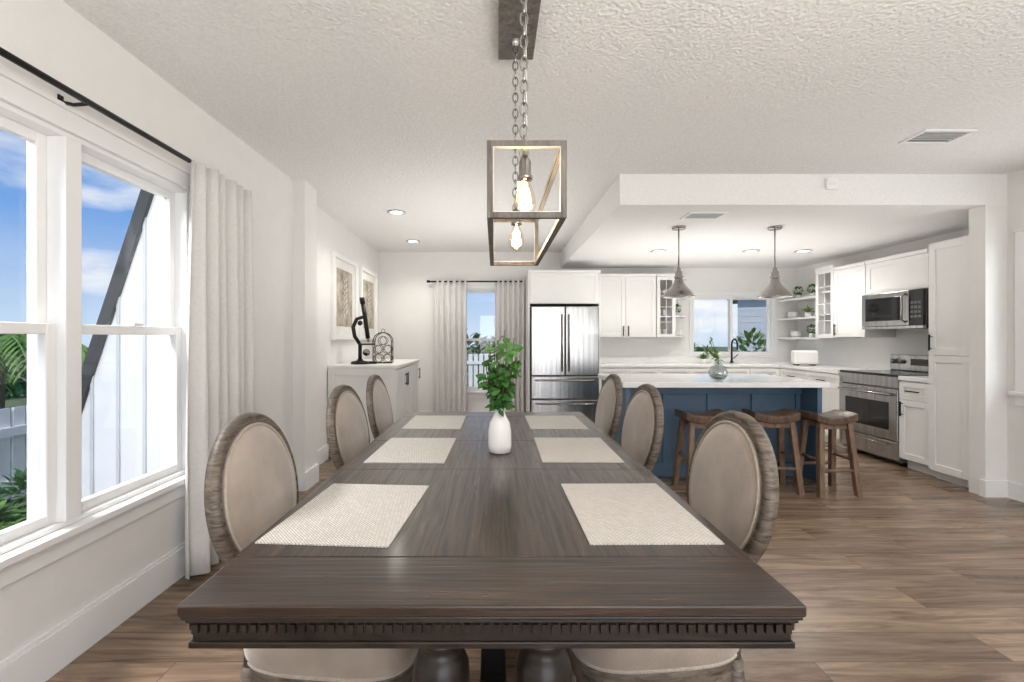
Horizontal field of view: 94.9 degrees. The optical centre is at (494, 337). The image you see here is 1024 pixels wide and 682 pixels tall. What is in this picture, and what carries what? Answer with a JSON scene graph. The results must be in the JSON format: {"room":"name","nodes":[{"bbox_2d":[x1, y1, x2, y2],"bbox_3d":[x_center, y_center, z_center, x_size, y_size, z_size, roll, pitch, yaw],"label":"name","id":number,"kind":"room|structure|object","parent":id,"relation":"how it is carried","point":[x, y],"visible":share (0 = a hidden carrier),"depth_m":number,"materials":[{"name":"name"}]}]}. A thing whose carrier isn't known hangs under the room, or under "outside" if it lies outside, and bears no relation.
{"room":"dining room","nodes":[
{"label":"dining room","id":0,"kind":"room"},
{"bbox_2d":[0,0,378,661],"bbox_3d":[-1.712,-0.020,1.900,0.335,2.520,10.200,0,0,0],"label":"wall","id":1,"kind":"structure","parent":0,"point":[294,240],"depth_m":2.48,"materials":[{"name":"paint"}]},
{"bbox_2d":[0,484,184,588],"bbox_3d":[-1.632,0.786,1.820,0.016,0.077,1.550,0,0,0],"label":"apron","id":2,"kind":"object","parent":1,"relation":"attached to","point":[10,574],"visible":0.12,"depth_m":1.85,"materials":[{"name":"wood"}]},
{"bbox_2d":[0,475,184,569],"bbox_3d":[-1.615,0.734,1.820,0.050,0.028,1.590,0,0,0],"label":"window sill","id":3,"kind":"structure","parent":1,"relation":"attached to","point":[16,555],"depth_m":1.82,"materials":[{"name":"wood"}]},
{"bbox_2d":[0,100,188,554],"bbox_3d":[-1.705,-0.035,1.820,0.150,1.510,1.400,0,0,0],"label":"window","id":4,"kind":"structure","parent":1,"relation":"in","point":[63,153],"depth_m":1.79,"materials":[{"name":"wood"}]},
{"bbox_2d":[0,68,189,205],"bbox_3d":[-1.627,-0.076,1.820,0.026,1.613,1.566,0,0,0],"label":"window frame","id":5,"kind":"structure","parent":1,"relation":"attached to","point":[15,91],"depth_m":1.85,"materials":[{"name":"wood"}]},
{"bbox_2d":[0,47,191,162],"bbox_3d":[-1.577,-0.890,1.530,0.125,0.050,1.660,0,0,0],"label":"curtain rod","id":6,"kind":"object","parent":1,"relation":"attached to","point":[4,53],"depth_m":1.76,"materials":[{"name":"metal"}]},
{"bbox_2d":[185,160,254,578],"bbox_3d":[-1.533,0.155,2.662,0.100,2.130,0.576,0,0,0],"label":"curtain","id":7,"kind":"object","parent":6,"relation":"hanging from","point":[220,384],"visible":0.69,"depth_m":2.52,"materials":[{"name":"fabric"}]},
{"bbox_2d":[0,444,327,681],"bbox_3d":[-1.629,1.157,1.900,0.203,0.165,10.200,0,0,0],"label":"baseboard","id":8,"kind":"structure","parent":1,"relation":"attached to","point":[45,656],"depth_m":1.92,"materials":[{"name":"wood"}]},
{"bbox_2d":[331,251,357,339],"bbox_3d":[-1.712,-0.450,5.375,0.035,0.940,0.850,0,0,0],"label":"framed botanical print","id":9,"kind":"object","parent":1,"relation":"attached to","point":[344,271],"visible":0.89,"depth_m":5.31,"materials":[{"name":"paper"}]},
{"bbox_2d":[359,266,377,339],"bbox_3d":[-1.712,-0.450,6.390,0.035,0.940,0.820,0,0,0],"label":"framed botanical print","id":10,"kind":"object","parent":1,"relation":"attached to","point":[368,280],"visible":0.93,"depth_m":6.43,"materials":[{"name":"paper"}]},
{"bbox_2d":[46,442,1023,681],"bbox_3d":[1.375,1.300,1.900,6.550,0.120,10.500,0,0,0],"label":"floor","id":11,"kind":"structure","parent":0,"point":[918,577],"depth_m":2.27,"materials":[{"name":"brown wood"}]},
{"bbox_2d":[204,412,418,681],"bbox_3d":[-0.489,0.737,1.441,0.584,1.016,0.536,0,0,-2],"label":"dining chair","id":12,"kind":"object","parent":11,"relation":"on","point":[251,480],"visible":0.55,"depth_m":1.24,"materials":[{"name":"fabric"}]},
{"bbox_2d":[222,425,294,552],"bbox_3d":[-0.717,0.465,1.432,0.116,0.408,0.436,0,0,-2],"label":"cushion","id":13,"kind":"object","parent":12,"relation":"on","point":[258,470],"depth_m":1.35,"materials":[{"name":"fabric"}]},
{"bbox_2d":[244,649,418,678],"bbox_3d":[-0.455,0.793,1.440,0.510,0.157,0.530,0,0,-2],"label":"seat cushion","id":14,"kind":"object","parent":12,"relation":"on","point":[263,663],"depth_m":1.19,"materials":[{"name":"fabric"}]},
{"bbox_2d":[326,384,369,469],"bbox_3d":[-0.484,0.737,2.309,0.584,1.016,0.536,0,0,1],"label":"dining chair","id":15,"kind":"object","parent":11,"relation":"on","point":[347,429],"visible":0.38,"depth_m":2.20,"materials":[{"name":"fabric"}]},
{"bbox_2d":[335,392,367,464],"bbox_3d":[-0.712,0.465,2.315,0.116,0.408,0.436,0,0,1],"label":"cushion","id":16,"kind":"object","parent":15,"relation":"on","point":[351,423],"depth_m":2.23,"materials":[{"name":"fabric"}]},
{"bbox_2d":[328,359,419,457],"bbox_3d":[-1.350,0.760,5.525,0.740,0.960,1.390,0,0,0],"label":"base cabinet","id":17,"kind":"object","parent":11,"relation":"on","point":[400,377],"visible":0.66,"depth_m":4.85,"materials":[{"name":"white wood"}]},
{"bbox_2d":[351,297,376,364],"bbox_3d":[-1.413,-0.080,5.061,0.275,0.719,0.198,0,0,-17],"label":"microscope","id":18,"kind":"object","parent":17,"relation":"on","point":[366,352],"visible":1,"depth_m":5.04,"materials":[{"name":"black metal"}]},
{"bbox_2d":[363,349,369,355],"bbox_3d":[-1.387,0.156,5.069,0.076,0.074,0.045,0,0,-17],"label":"mirror","id":19,"kind":"object","parent":18,"relation":"attached to","point":[366,352],"depth_m":5.06,"materials":[{"name":"metal"}]},
{"bbox_2d":[372,329,392,362],"bbox_3d":[-1.250,0.088,5.250,0.210,0.382,0.149,0,0,-6],"label":"wine rack","id":20,"kind":"object","parent":17,"relation":"on","point":[388,334],"visible":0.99,"depth_m":5.19,"materials":[{"name":"metal"}]},
{"bbox_2d":[366,374,392,438],"bbox_3d":[-0.489,0.737,2.961,0.583,1.016,0.536,0,0,-1],"label":"dining chair","id":21,"kind":"object","parent":11,"relation":"on","point":[379,409],"visible":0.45,"depth_m":2.82,"materials":[{"name":"fabric"}]},
{"bbox_2d":[372,380,392,432],"bbox_3d":[-0.717,0.465,2.955,0.116,0.408,0.436,0,0,-1],"label":"cushion","id":22,"kind":"object","parent":21,"relation":"on","point":[381,405],"depth_m":2.87,"materials":[{"name":"fabric"}]},
{"bbox_2d":[177,412,806,681],"bbox_3d":[-0.006,0.860,1.951,1.132,0.760,2.218,0,0,0],"label":"dining table","id":23,"kind":"object","parent":11,"relation":"on","point":[494,557],"visible":0.75,"depth_m":0.94,"materials":[{"name":"brown wood"}]},
{"bbox_2d":[255,483,428,547],"bbox_3d":[-0.387,0.478,1.308,0.317,0.003,0.445,0,0,4],"label":"placemat","id":24,"kind":"object","parent":23,"relation":"on","point":[347,515],"visible":1,"depth_m":1.25,"materials":[{"name":"fabric"}]},
{"bbox_2d":[364,438,455,462],"bbox_3d":[-0.345,0.478,2.022,0.310,0.003,0.445,0,0,1],"label":"placemat","id":25,"kind":"object","parent":23,"relation":"on","point":[395,450],"visible":1,"depth_m":1.98,"materials":[{"name":"fabric"}]},
{"bbox_2d":[402,416,465,428],"bbox_3d":[-0.335,0.478,2.680,0.310,0.003,0.420,0,0,1],"label":"placemat","id":26,"kind":"object","parent":23,"relation":"on","point":[418,422],"visible":1,"depth_m":2.65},
{"bbox_2d":[476,330,523,453],"bbox_3d":[0.018,0.222,1.982,0.200,0.516,0.228,0,0,0],"label":"vase","id":27,"kind":"object","parent":23,"relation":"on","point":[501,389],"visible":1,"depth_m":1.95,"materials":[{"name":"white ceramic"}]},
{"bbox_2d":[525,416,587,428],"bbox_3d":[0.338,0.478,2.680,0.305,0.003,0.420,0,0,-1],"label":"placemat","id":28,"kind":"object","parent":23,"relation":"on","point":[534,422],"visible":1,"depth_m":2.65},
{"bbox_2d":[534,438,623,462],"bbox_3d":[0.343,0.478,2.030,0.315,0.003,0.440,0,0,1],"label":"placemat","id":29,"kind":"object","parent":23,"relation":"on","point":[552,450],"visible":1,"depth_m":1.98,"materials":[{"name":"fabric"}]},
{"bbox_2d":[561,483,723,544],"bbox_3d":[0.374,0.478,1.315,0.312,0.003,0.450,0,0,-1],"label":"placemat","id":30,"kind":"object","parent":23,"relation":"on","point":[616,513],"visible":1,"depth_m":1.25,"materials":[{"name":"fabric"}]},
{"bbox_2d":[525,270,600,411],"bbox_3d":[0.931,0.165,6.630,0.967,2.150,0.720,0,0,0],"label":"tall cabinet","id":31,"kind":"object","parent":11,"relation":"on","point":[542,287],"visible":0.84,"depth_m":6.29,"materials":[{"name":"wood"}]},
{"bbox_2d":[530,306,598,422],"bbox_3d":[0.930,0.407,6.562,0.900,1.665,0.796,0,0,0],"label":"refrigerator","id":32,"kind":"object","parent":11,"relation":"on","point":[564,340],"visible":0.73,"depth_m":6.22,"materials":[{"name":"metal"}]},
{"bbox_2d":[595,374,622,438],"bbox_3d":[0.494,0.737,3.018,0.584,1.016,0.536,0,0,0],"label":"dining chair","id":33,"kind":"object","parent":11,"relation":"on","point":[609,403],"visible":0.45,"depth_m":2.89,"materials":[{"name":"fabric"}]},
{"bbox_2d":[595,380,615,433],"bbox_3d":[0.722,0.465,3.020,0.116,0.408,0.436,0,0,0],"label":"cushion","id":34,"kind":"object","parent":33,"relation":"on","point":[606,403],"depth_m":2.93,"materials":[{"name":"fabric"}]},
{"bbox_2d":[620,384,663,471],"bbox_3d":[0.494,0.737,2.339,0.583,1.016,0.536,0,0,-1],"label":"dining chair","id":35,"kind":"object","parent":11,"relation":"on","point":[643,419],"visible":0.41,"depth_m":2.23,"materials":[{"name":"fabric"}]},
{"bbox_2d":[622,390,654,465],"bbox_3d":[0.722,0.465,2.345,0.116,0.408,0.436,0,0,-1],"label":"cushion","id":36,"kind":"object","parent":35,"relation":"on","point":[638,424],"depth_m":2.26,"materials":[{"name":"fabric"}]},
{"bbox_2d":[566,411,778,681],"bbox_3d":[0.489,0.737,1.471,0.584,1.016,0.536,0,0,1],"label":"dining chair","id":37,"kind":"object","parent":11,"relation":"on","point":[733,480],"visible":0.59,"depth_m":1.27,"materials":[{"name":"fabric"}]},
{"bbox_2d":[574,649,738,670],"bbox_3d":[0.455,0.793,1.470,0.510,0.157,0.530,0,0,1],"label":"seat cushion","id":38,"kind":"object","parent":37,"relation":"on","point":[589,659],"depth_m":1.22,"materials":[{"name":"fabric"}]},
{"bbox_2d":[691,423,761,549],"bbox_3d":[0.717,0.465,1.465,0.116,0.408,0.436,0,0,1],"label":"cushion","id":39,"kind":"object","parent":37,"relation":"on","point":[726,462],"depth_m":1.38,"materials":[{"name":"fabric"}]},
{"bbox_2d":[601,362,779,387],"bbox_3d":[2.647,0.800,6.673,2.455,0.880,0.645,0,0,0],"label":"base cabinet","id":40,"kind":"object","parent":11,"relation":"on","point":[606,367],"visible":0.19,"depth_m":6.38,"materials":[{"name":"white wood"}]},
{"bbox_2d":[601,362,779,366],"bbox_3d":[2.647,0.380,6.683,2.455,0.040,0.625,0,0,0],"label":"countertop","id":41,"kind":"structure","parent":40,"relation":"on","point":[603,364],"depth_m":6.39,"materials":[{"name":"white stone"}]},
{"bbox_2d":[697,353,707,362],"bbox_3d":[2.982,0.284,6.725,0.221,0.150,0.216,0,0,-20],"label":"herb pot","id":42,"kind":"object","parent":41,"relation":"on","point":[703,357],"visible":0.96,"depth_m":6.69,"materials":[{"name":"white ceramic"}]},
{"bbox_2d":[730,339,737,362],"bbox_3d":[3.451,0.183,6.789,0.112,0.352,0.201,0,0,27],"label":"kitchen faucet","id":43,"kind":"object","parent":41,"relation":"on","point":[731,361],"visible":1,"depth_m":6.84,"materials":[{"name":"black metal"}]},
{"bbox_2d":[672,409,725,494],"bbox_3d":[1.690,0.914,3.840,0.373,0.651,0.310,0,0,-2],"label":"counter stool","id":44,"kind":"object","parent":11,"relation":"on","point":[694,420],"visible":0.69,"depth_m":3.81,"materials":[{"name":"brown wood"}]},
{"bbox_2d":[598,374,829,482],"bbox_3d":[1.945,0.807,4.435,1.740,0.866,0.970,0,0,0],"label":"kitchen island","id":45,"kind":"object","parent":11,"relation":"on","point":[684,392],"visible":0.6,"depth_m":4.22,"materials":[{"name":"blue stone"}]},
{"bbox_2d":[598,374,829,387],"bbox_3d":[1.945,0.397,4.435,1.740,0.045,0.970,0,0,0],"label":"island countertop","id":46,"kind":"structure","parent":45,"relation":"on","point":[627,380],"depth_m":4.04,"materials":[{"name":"white stone"}]},
{"bbox_2d":[703,337,726,378],"bbox_3d":[1.946,0.181,4.149,0.212,0.385,0.167,0,0,0],"label":"plant","id":47,"kind":"object","parent":46,"relation":"on","point":[715,354],"visible":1,"depth_m":4.14,"materials":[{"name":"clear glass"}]},
{"bbox_2d":[742,408,804,495],"bbox_3d":[2.260,0.914,3.860,0.373,0.651,0.310,0,0,3],"label":"counter stool","id":48,"kind":"object","parent":11,"relation":"on","point":[781,419],"visible":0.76,"depth_m":3.75,"materials":[{"name":"brown wood"}]},
{"bbox_2d":[758,362,887,448],"bbox_3d":[4.162,0.800,6.133,0.665,0.880,1.725,0,0,0],"label":"base cabinet","id":49,"kind":"object","parent":11,"relation":"on","point":[830,396],"visible":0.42,"depth_m":5.55,"materials":[{"name":"white wood"}]},
{"bbox_2d":[758,362,887,373],"bbox_3d":[4.173,0.380,6.133,0.645,0.040,1.725,0,0,0],"label":"countertop","id":50,"kind":"structure","parent":49,"relation":"on","point":[819,367],"depth_m":5.78,"materials":[{"name":"white stone"}]},
{"bbox_2d":[791,350,817,365],"bbox_3d":[4.087,0.259,6.199,0.295,0.202,0.160,0,0,11],"label":"toaster","id":51,"kind":"object","parent":50,"relation":"on","point":[798,357],"visible":0.98,"depth_m":6.13,"materials":[{"name":"white plastic"}]},
{"bbox_2d":[792,409,862,497],"bbox_3d":[2.680,0.914,3.800,0.354,0.651,0.310,0,0,-3],"label":"counter stool","id":52,"kind":"object","parent":11,"relation":"on","point":[832,420],"visible":0.98,"depth_m":3.70,"materials":[{"name":"brown wood"}]},
{"bbox_2d":[838,354,928,466],"bbox_3d":[4.139,0.710,4.880,0.691,1.060,0.764,0,0,0],"label":"electric range","id":53,"kind":"object","parent":11,"relation":"on","point":[873,395],"visible":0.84,"depth_m":4.82,"materials":[{"name":"metal"}]},
{"bbox_2d":[838,382,898,441],"bbox_3d":[3.842,0.745,4.880,0.096,0.500,0.756,0,0,0],"label":"oven","id":54,"kind":"object","parent":53,"relation":"in","point":[876,406],"depth_m":4.78,"materials":[{"name":"silver glass"}]},
{"bbox_2d":[840,370,928,376],"bbox_3d":[4.160,0.366,4.880,0.600,0.024,0.764,0,0,0],"label":"cooktop","id":55,"kind":"object","parent":53,"relation":"in","point":[861,373],"depth_m":4.86,"materials":[{"name":"black glass"}]},
{"bbox_2d":[898,376,935,476],"bbox_3d":[4.162,0.800,4.330,0.665,0.880,0.320,0,0,0],"label":"base cabinet","id":56,"kind":"object","parent":11,"relation":"on","point":[913,390],"visible":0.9,"depth_m":4.34,"materials":[{"name":"white wood"}]},
{"bbox_2d":[898,376,928,382],"bbox_3d":[4.173,0.380,4.330,0.645,0.040,0.320,0,0,0],"label":"countertop","id":57,"kind":"structure","parent":56,"relation":"on","point":[925,379],"depth_m":4.33,"materials":[{"name":"white stone"}]},
{"bbox_2d":[928,235,968,487],"bbox_3d":[4.150,0.200,3.985,0.680,2.080,0.360,0,0,0],"label":"pantry cabinet","id":58,"kind":"object","parent":11,"relation":"on","point":[948,337],"visible":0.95,"depth_m":3.97,"materials":[{"name":"white wood"}]},
{"bbox_2d":[63,0,1023,251],"bbox_3d":[1.375,-1.355,1.900,6.550,0.150,10.500,0,0,0],"label":"ceiling","id":59,"kind":"structure","parent":0,"point":[379,106],"depth_m":2.44,"materials":[{"name":"paint"}]},
{"bbox_2d":[387,210,405,214],"bbox_3d":[-1.000,-1.274,4.770,0.188,0.011,0.188,0,0,0],"label":"recessed light","id":60,"kind":"object","parent":59,"relation":"in","point":[394,212],"visible":1,"depth_m":4.78,"materials":[{"name":"white"}]},
{"bbox_2d":[487,0,566,265],"bbox_3d":[0.085,-0.800,1.660,0.213,0.960,0.880,0,0,0],"label":"cage chandelier","id":61,"kind":"object","parent":59,"relation":"hanging from","point":[518,19],"visible":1,"depth_m":1.43,"materials":[{"name":"weathered wood"},{"name":"brushed nickel"},{"name":"glass"}]},
{"bbox_2d":[511,208,521,225],"bbox_3d":[0.085,-0.480,1.860,0.042,0.067,0.041,0,0,0],"label":"socket","id":62,"kind":"object","parent":61,"relation":"attached to","point":[515,222],"depth_m":1.85,"materials":[{"name":"silver metal"}]},
{"bbox_2d":[518,155,531,181],"bbox_3d":[0.085,-0.480,1.330,0.042,0.067,0.041,0,0,0],"label":"socket","id":63,"kind":"object","parent":61,"relation":"attached to","point":[524,175],"depth_m":1.32,"materials":[{"name":"silver metal"}]},
{"bbox_2d":[650,249,666,252],"bbox_3d":[1.950,-1.034,5.600,0.188,0.011,0.188,0,0,0],"label":"recessed light","id":64,"kind":"object","parent":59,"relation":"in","point":[659,250],"visible":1,"depth_m":5.60,"materials":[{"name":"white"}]},
{"bbox_2d":[663,225,694,297],"bbox_3d":[1.720,-0.711,4.400,0.286,0.658,0.286,0,0,0],"label":"dome pendant light","id":65,"kind":"object","parent":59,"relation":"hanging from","point":[678,289],"visible":1,"depth_m":4.36,"materials":[{"name":"silver metal"}]},
{"bbox_2d":[757,225,792,297],"bbox_3d":[2.620,-0.711,4.400,0.286,0.658,0.286,0,0,0],"label":"dome pendant light","id":66,"kind":"object","parent":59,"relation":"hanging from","point":[774,289],"visible":1,"depth_m":4.36,"materials":[{"name":"silver metal"}]},
{"bbox_2d":[794,249,811,252],"bbox_3d":[3.670,-1.034,5.600,0.188,0.011,0.188,0,0,0],"label":"recessed light","id":67,"kind":"object","parent":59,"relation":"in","point":[806,250],"visible":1,"depth_m":5.60,"materials":[{"name":"white"}]},
{"bbox_2d":[825,178,837,189],"bbox_3d":[2.620,-1.200,3.656,0.090,0.090,0.028,0,0,0],"label":"smoke detector","id":68,"kind":"object","parent":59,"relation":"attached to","point":[830,183],"visible":1,"depth_m":3.65,"materials":[{"name":"plastic"}]},
{"bbox_2d":[898,129,977,143],"bbox_3d":[2.800,-1.275,2.980,0.320,0.010,0.200,0,0,0],"label":"ceiling vent","id":69,"kind":"object","parent":59,"relation":"in","point":[927,136],"depth_m":2.97,"materials":[{"name":"metal"}]},
{"bbox_2d":[379,252,796,410],"bbox_3d":[1.385,-0.020,7.075,6.530,2.520,0.150,0,0,0],"label":"wall","id":70,"kind":"structure","parent":0,"point":[406,299],"depth_m":7.00,"materials":[{"name":"paint"}]},
{"bbox_2d":[427,280,521,282],"bbox_3d":[-0.280,-0.830,6.939,1.440,0.040,0.118,0,0,0],"label":"curtain rod","id":71,"kind":"object","parent":70,"relation":"attached to","point":[428,281],"visible":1,"depth_m":6.89,"materials":[{"name":"black metal"}]},
{"bbox_2d":[434,280,466,411],"bbox_3d":[-0.658,0.185,6.898,0.494,2.070,0.096,0,0,0],"label":"curtain","id":72,"kind":"object","parent":71,"relation":"hanging from","point":[450,298],"visible":0.94,"depth_m":6.89,"materials":[{"name":"fabric"}]},
{"bbox_2d":[495,280,524,411],"bbox_3d":[0.217,0.185,6.898,0.435,2.070,0.096,0,0,0],"label":"curtain","id":73,"kind":"object","parent":71,"relation":"hanging from","point":[509,296],"visible":0.6,"depth_m":6.89,"materials":[{"name":"fabric"}]},
{"bbox_2d":[467,393,489,397],"bbox_3d":[-0.200,0.857,6.992,0.990,0.077,0.016,0,0,0],"label":"apron","id":74,"kind":"object","parent":70,"relation":"attached to","point":[469,395],"visible":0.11,"depth_m":6.98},
{"bbox_2d":[467,288,494,390],"bbox_3d":[-0.200,0.025,7.070,0.840,1.530,0.140,0,0,0],"label":"window","id":75,"kind":"structure","parent":70,"relation":"in","point":[468,339],"depth_m":7.02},
{"bbox_2d":[467,282,494,287],"bbox_3d":[-0.200,-0.017,6.987,1.006,1.633,0.026,0,0,0],"label":"window frame","id":76,"kind":"structure","parent":70,"relation":"attached to","point":[469,284],"depth_m":6.98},
{"bbox_2d":[601,274,656,336],"bbox_3d":[1.853,-0.460,6.808,0.865,0.900,0.375,0,0,0],"label":"upper cabinet","id":77,"kind":"object","parent":70,"relation":"attached to","point":[628,301],"visible":0.81,"depth_m":6.66,"materials":[{"name":"white wood"}]},
{"bbox_2d":[656,274,675,336],"bbox_3d":[2.425,-0.460,6.817,0.265,0.900,0.355,0,0,0],"label":"upper cabinet","id":78,"kind":"object","parent":70,"relation":"attached to","point":[665,307],"visible":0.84,"depth_m":6.67,"materials":[{"name":"white wood"}]},
{"bbox_2d":[601,357,755,361],"bbox_3d":[2.645,0.320,6.991,2.450,0.079,0.018,0,0,0],"label":"trim","id":79,"kind":"structure","parent":70,"relation":"attached to","point":[603,359],"depth_m":6.98,"materials":[{"name":"white stone"}]},
{"bbox_2d":[676,278,685,336],"bbox_3d":[2.685,-0.440,6.843,0.250,0.860,0.305,0,0,0],"label":"shelf unit","id":80,"kind":"object","parent":70,"relation":"attached to","point":[680,316],"visible":0.3,"depth_m":6.99,"materials":[{"name":"white wood"}]},
{"bbox_2d":[691,296,773,354],"bbox_3d":[3.535,-0.185,7.070,1.230,0.890,0.140,0,0,0],"label":"window","id":81,"kind":"structure","parent":70,"relation":"in","point":[730,299],"depth_m":7.03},
{"bbox_2d":[689,292,775,357],"bbox_3d":[3.535,-0.194,6.987,1.306,0.968,0.026,0,0,0],"label":"window frame","id":82,"kind":"structure","parent":70,"relation":"attached to","point":[695,293],"depth_m":6.98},
{"bbox_2d":[561,174,1006,267],"bbox_3d":[2.738,-1.160,5.335,3.524,0.240,3.330,0,0,0],"label":"ceiling","id":83,"kind":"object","parent":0,"point":[637,215],"depth_m":4.06,"materials":[{"name":"paint"}]},
{"bbox_2d":[680,212,728,219],"bbox_3d":[1.770,-1.035,3.980,0.320,0.010,0.220,0,0,0],"label":"ceiling vent","id":84,"kind":"object","parent":83,"relation":"in","point":[691,215],"depth_m":3.98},
{"bbox_2d":[742,249,759,252],"bbox_3d":[3.050,-1.034,5.600,0.188,0.011,0.188,0,0,0],"label":"recessed light","id":85,"kind":"object","parent":83,"relation":"in","point":[753,250],"visible":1,"depth_m":5.60,"materials":[{"name":"white"}]},
{"bbox_2d":[797,169,1023,494],"bbox_3d":[4.240,-0.020,1.900,0.820,2.520,10.200,0,0,0],"label":"wall","id":86,"kind":"structure","parent":0,"point":[996,424],"depth_m":3.67,"materials":[{"name":"paint"}]},
{"bbox_2d":[777,284,840,339],"bbox_3d":[4.342,-0.361,6.550,0.307,0.762,0.880,0,0,0],"label":"floating shelves","id":87,"kind":"object","parent":86,"relation":"attached to","point":[793,316],"visible":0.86,"depth_m":6.50,"materials":[{"name":"white wood"}]},
{"bbox_2d":[815,265,860,337],"bbox_3d":[4.317,-0.450,5.928,0.355,0.900,0.325,0,0,0],"label":"upper cabinet","id":88,"kind":"object","parent":86,"relation":"attached to","point":[824,276],"visible":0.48,"depth_m":6.07,"materials":[{"name":"white wood"}]},
{"bbox_2d":[833,261,895,336],"bbox_3d":[4.308,-0.435,5.515,0.375,0.850,0.490,0,0,0],"label":"upper cabinet","id":89,"kind":"object","parent":86,"relation":"attached to","point":[849,280],"visible":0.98,"depth_m":5.50,"materials":[{"name":"white wood"}]},
{"bbox_2d":[865,248,928,294],"bbox_3d":[4.317,-0.670,4.880,0.355,0.380,0.760,0,0,0],"label":"upper cabinet","id":90,"kind":"object","parent":86,"relation":"attached to","point":[909,270],"visible":0.73,"depth_m":4.83,"materials":[{"name":"wood"}]},
{"bbox_2d":[862,288,928,329],"bbox_3d":[4.273,-0.285,4.880,0.445,0.380,0.754,0,0,0],"label":"microwave","id":91,"kind":"object","parent":90,"relation":"attached to","point":[908,309],"visible":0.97,"depth_m":4.79,"materials":[{"name":"metal"}]},
{"bbox_2d":[979,479,1023,502],"bbox_3d":[3.906,1.175,0.250,0.188,0.130,6.900,0,0,0],"label":"baseboard","id":92,"kind":"structure","parent":86,"relation":"attached to","point":[987,488],"depth_m":3.65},
{"bbox_2d":[1008,391,1023,396],"bbox_3d":[3.975,0.424,2.825,0.050,0.028,1.590,0,0,0],"label":"window sill","id":93,"kind":"structure","parent":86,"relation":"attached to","point":[1014,393],"depth_m":3.56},
{"bbox_2d":[1013,228,1023,391],"bbox_3d":[3.987,-0.204,2.825,0.026,1.248,1.566,0,0,0],"label":"window frame","id":94,"kind":"structure","parent":86,"relation":"attached to","point":[1019,233],"depth_m":3.57,"materials":[{"name":"wood"}]},
{"bbox_2d":[1015,396,1023,405],"bbox_3d":[3.992,0.476,2.825,0.016,0.077,1.550,0,0,0],"label":"apron","id":95,"kind":"object","parent":86,"relation":"attached to","point":[1019,400],"visible":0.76,"depth_m":3.57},
{"label":"outside","id":96,"kind":"structure","parent":0,"visible":0},
{"bbox_2d":[0,347,737,529],"bbox_3d":[0.000,1.590,20.000,120.000,0.200,120.000,0,0,0],"label":"ground","id":97,"kind":"structure","parent":96,"point":[10,402],"depth_m":10.69,"materials":[{"name":"green plant"}]},
{"bbox_2d":[0,405,26,498],"bbox_3d":[-4.250,1.025,4.475,0.140,0.930,11.050,0,0,0],"label":"picket fence","id":98,"kind":"object","parent":97,"relation":"on","point":[18,430],"visible":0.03,"depth_m":4.20,"materials":[{"name":"wood"}]},
{"bbox_2d":[0,467,26,526],"bbox_3d":[-3.606,1.283,3.797,0.763,0.587,0.748,0,0,-9],"label":"bush","id":99,"kind":"object","parent":97,"relation":"on","point":[20,477],"visible":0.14,"depth_m":3.65,"materials":[{"name":"green plant"}]},
{"bbox_2d":[0,334,26,397],"bbox_3d":[-12.947,0.696,11.978,3.609,2.216,3.777,0,0,0],"label":"bush","id":100,"kind":"object","parent":97,"relation":"on","point":[19,387],"visible":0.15,"depth_m":11.58,"materials":[{"name":"green plant"}]},
{"bbox_2d":[0,499,26,528],"bbox_3d":[-3.446,1.317,3.061,0.654,0.521,0.686,0,0,24],"label":"bush","id":101,"kind":"object","parent":97,"relation":"on","point":[6,514],"visible":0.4,"depth_m":3.22,"materials":[{"name":"green plant"}]},
{"bbox_2d":[0,334,87,408],"bbox_3d":[-6.844,0.683,6.458,2.314,1.646,2.312,0,0,0],"label":"palm tree","id":102,"kind":"object","parent":97,"relation":"on","point":[9,343],"visible":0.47,"depth_m":6.36,"materials":[{"name":"green plant"}]},
{"bbox_2d":[82,195,160,498],"bbox_3d":[-2.260,-0.010,3.100,0.920,3.000,0.100,0,0,0],"label":"wall","id":103,"kind":"structure","parent":97,"relation":"on","point":[131,296],"depth_m":3.05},
{"bbox_2d":[82,189,153,411],"bbox_3d":[-2.420,-0.410,3.100,0.826,2.322,0.160,0,0,0],"label":"trim","id":104,"kind":"structure","parent":103,"relation":"attached to","point":[124,261],"depth_m":3.02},
{"bbox_2d":[467,354,493,386],"bbox_3d":[1.525,0.910,11.450,10.950,1.160,0.140,0,0,0],"label":"picket fence","id":105,"kind":"object","parent":97,"relation":"on","point":[470,362],"visible":0.04,"depth_m":11.50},
{"bbox_2d":[467,328,494,386],"bbox_3d":[-1.201,0.724,14.002,3.078,2.084,3.011,0,0,0],"label":"bush","id":106,"kind":"object","parent":97,"relation":"on","point":[476,335],"visible":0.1,"depth_m":13.45,"materials":[{"name":"green plant"}]},
{"bbox_2d":[473,336,494,381],"bbox_3d":[0.572,0.743,14.493,2.783,2.006,2.820,0,0,44],"label":"bush","id":107,"kind":"object","parent":97,"relation":"on","point":[490,336],"visible":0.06,"depth_m":14.01,"materials":[{"name":"green plant"}]},
{"bbox_2d":[694,343,704,351],"bbox_3d":[5.387,0.864,14.006,2.395,1.687,2.404,0,0,0],"label":"bush","id":108,"kind":"object","parent":97,"relation":"on","point":[697,348],"visible":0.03,"depth_m":13.62,"materials":[{"name":"green plant"}]},
{"bbox_2d":[733,327,765,351],"bbox_3d":[5.564,0.709,10.193,1.063,1.881,1.028,0,0,0],"label":"bush","id":109,"kind":"object","parent":97,"relation":"on","point":[748,336],"visible":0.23,"depth_m":10.15,"materials":[{"name":"green plant"}]},
{"bbox_2d":[738,300,765,351],"bbox_3d":[11.592,0.040,15.817,6.000,2.900,4.000,0,0,29],"label":"wall","id":110,"kind":"structure","parent":97,"relation":"on","point":[750,315],"depth_m":15.31,"materials":[{"name":"wood"}]},
{"bbox_2d":[738,303,765,346],"bbox_3d":[10.630,0.085,14.056,6.000,2.410,0.012,0,0,29],"label":"siding laps","id":111,"kind":"object","parent":110,"relation":"attached to","point":[754,303],"visible":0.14,"depth_m":15.27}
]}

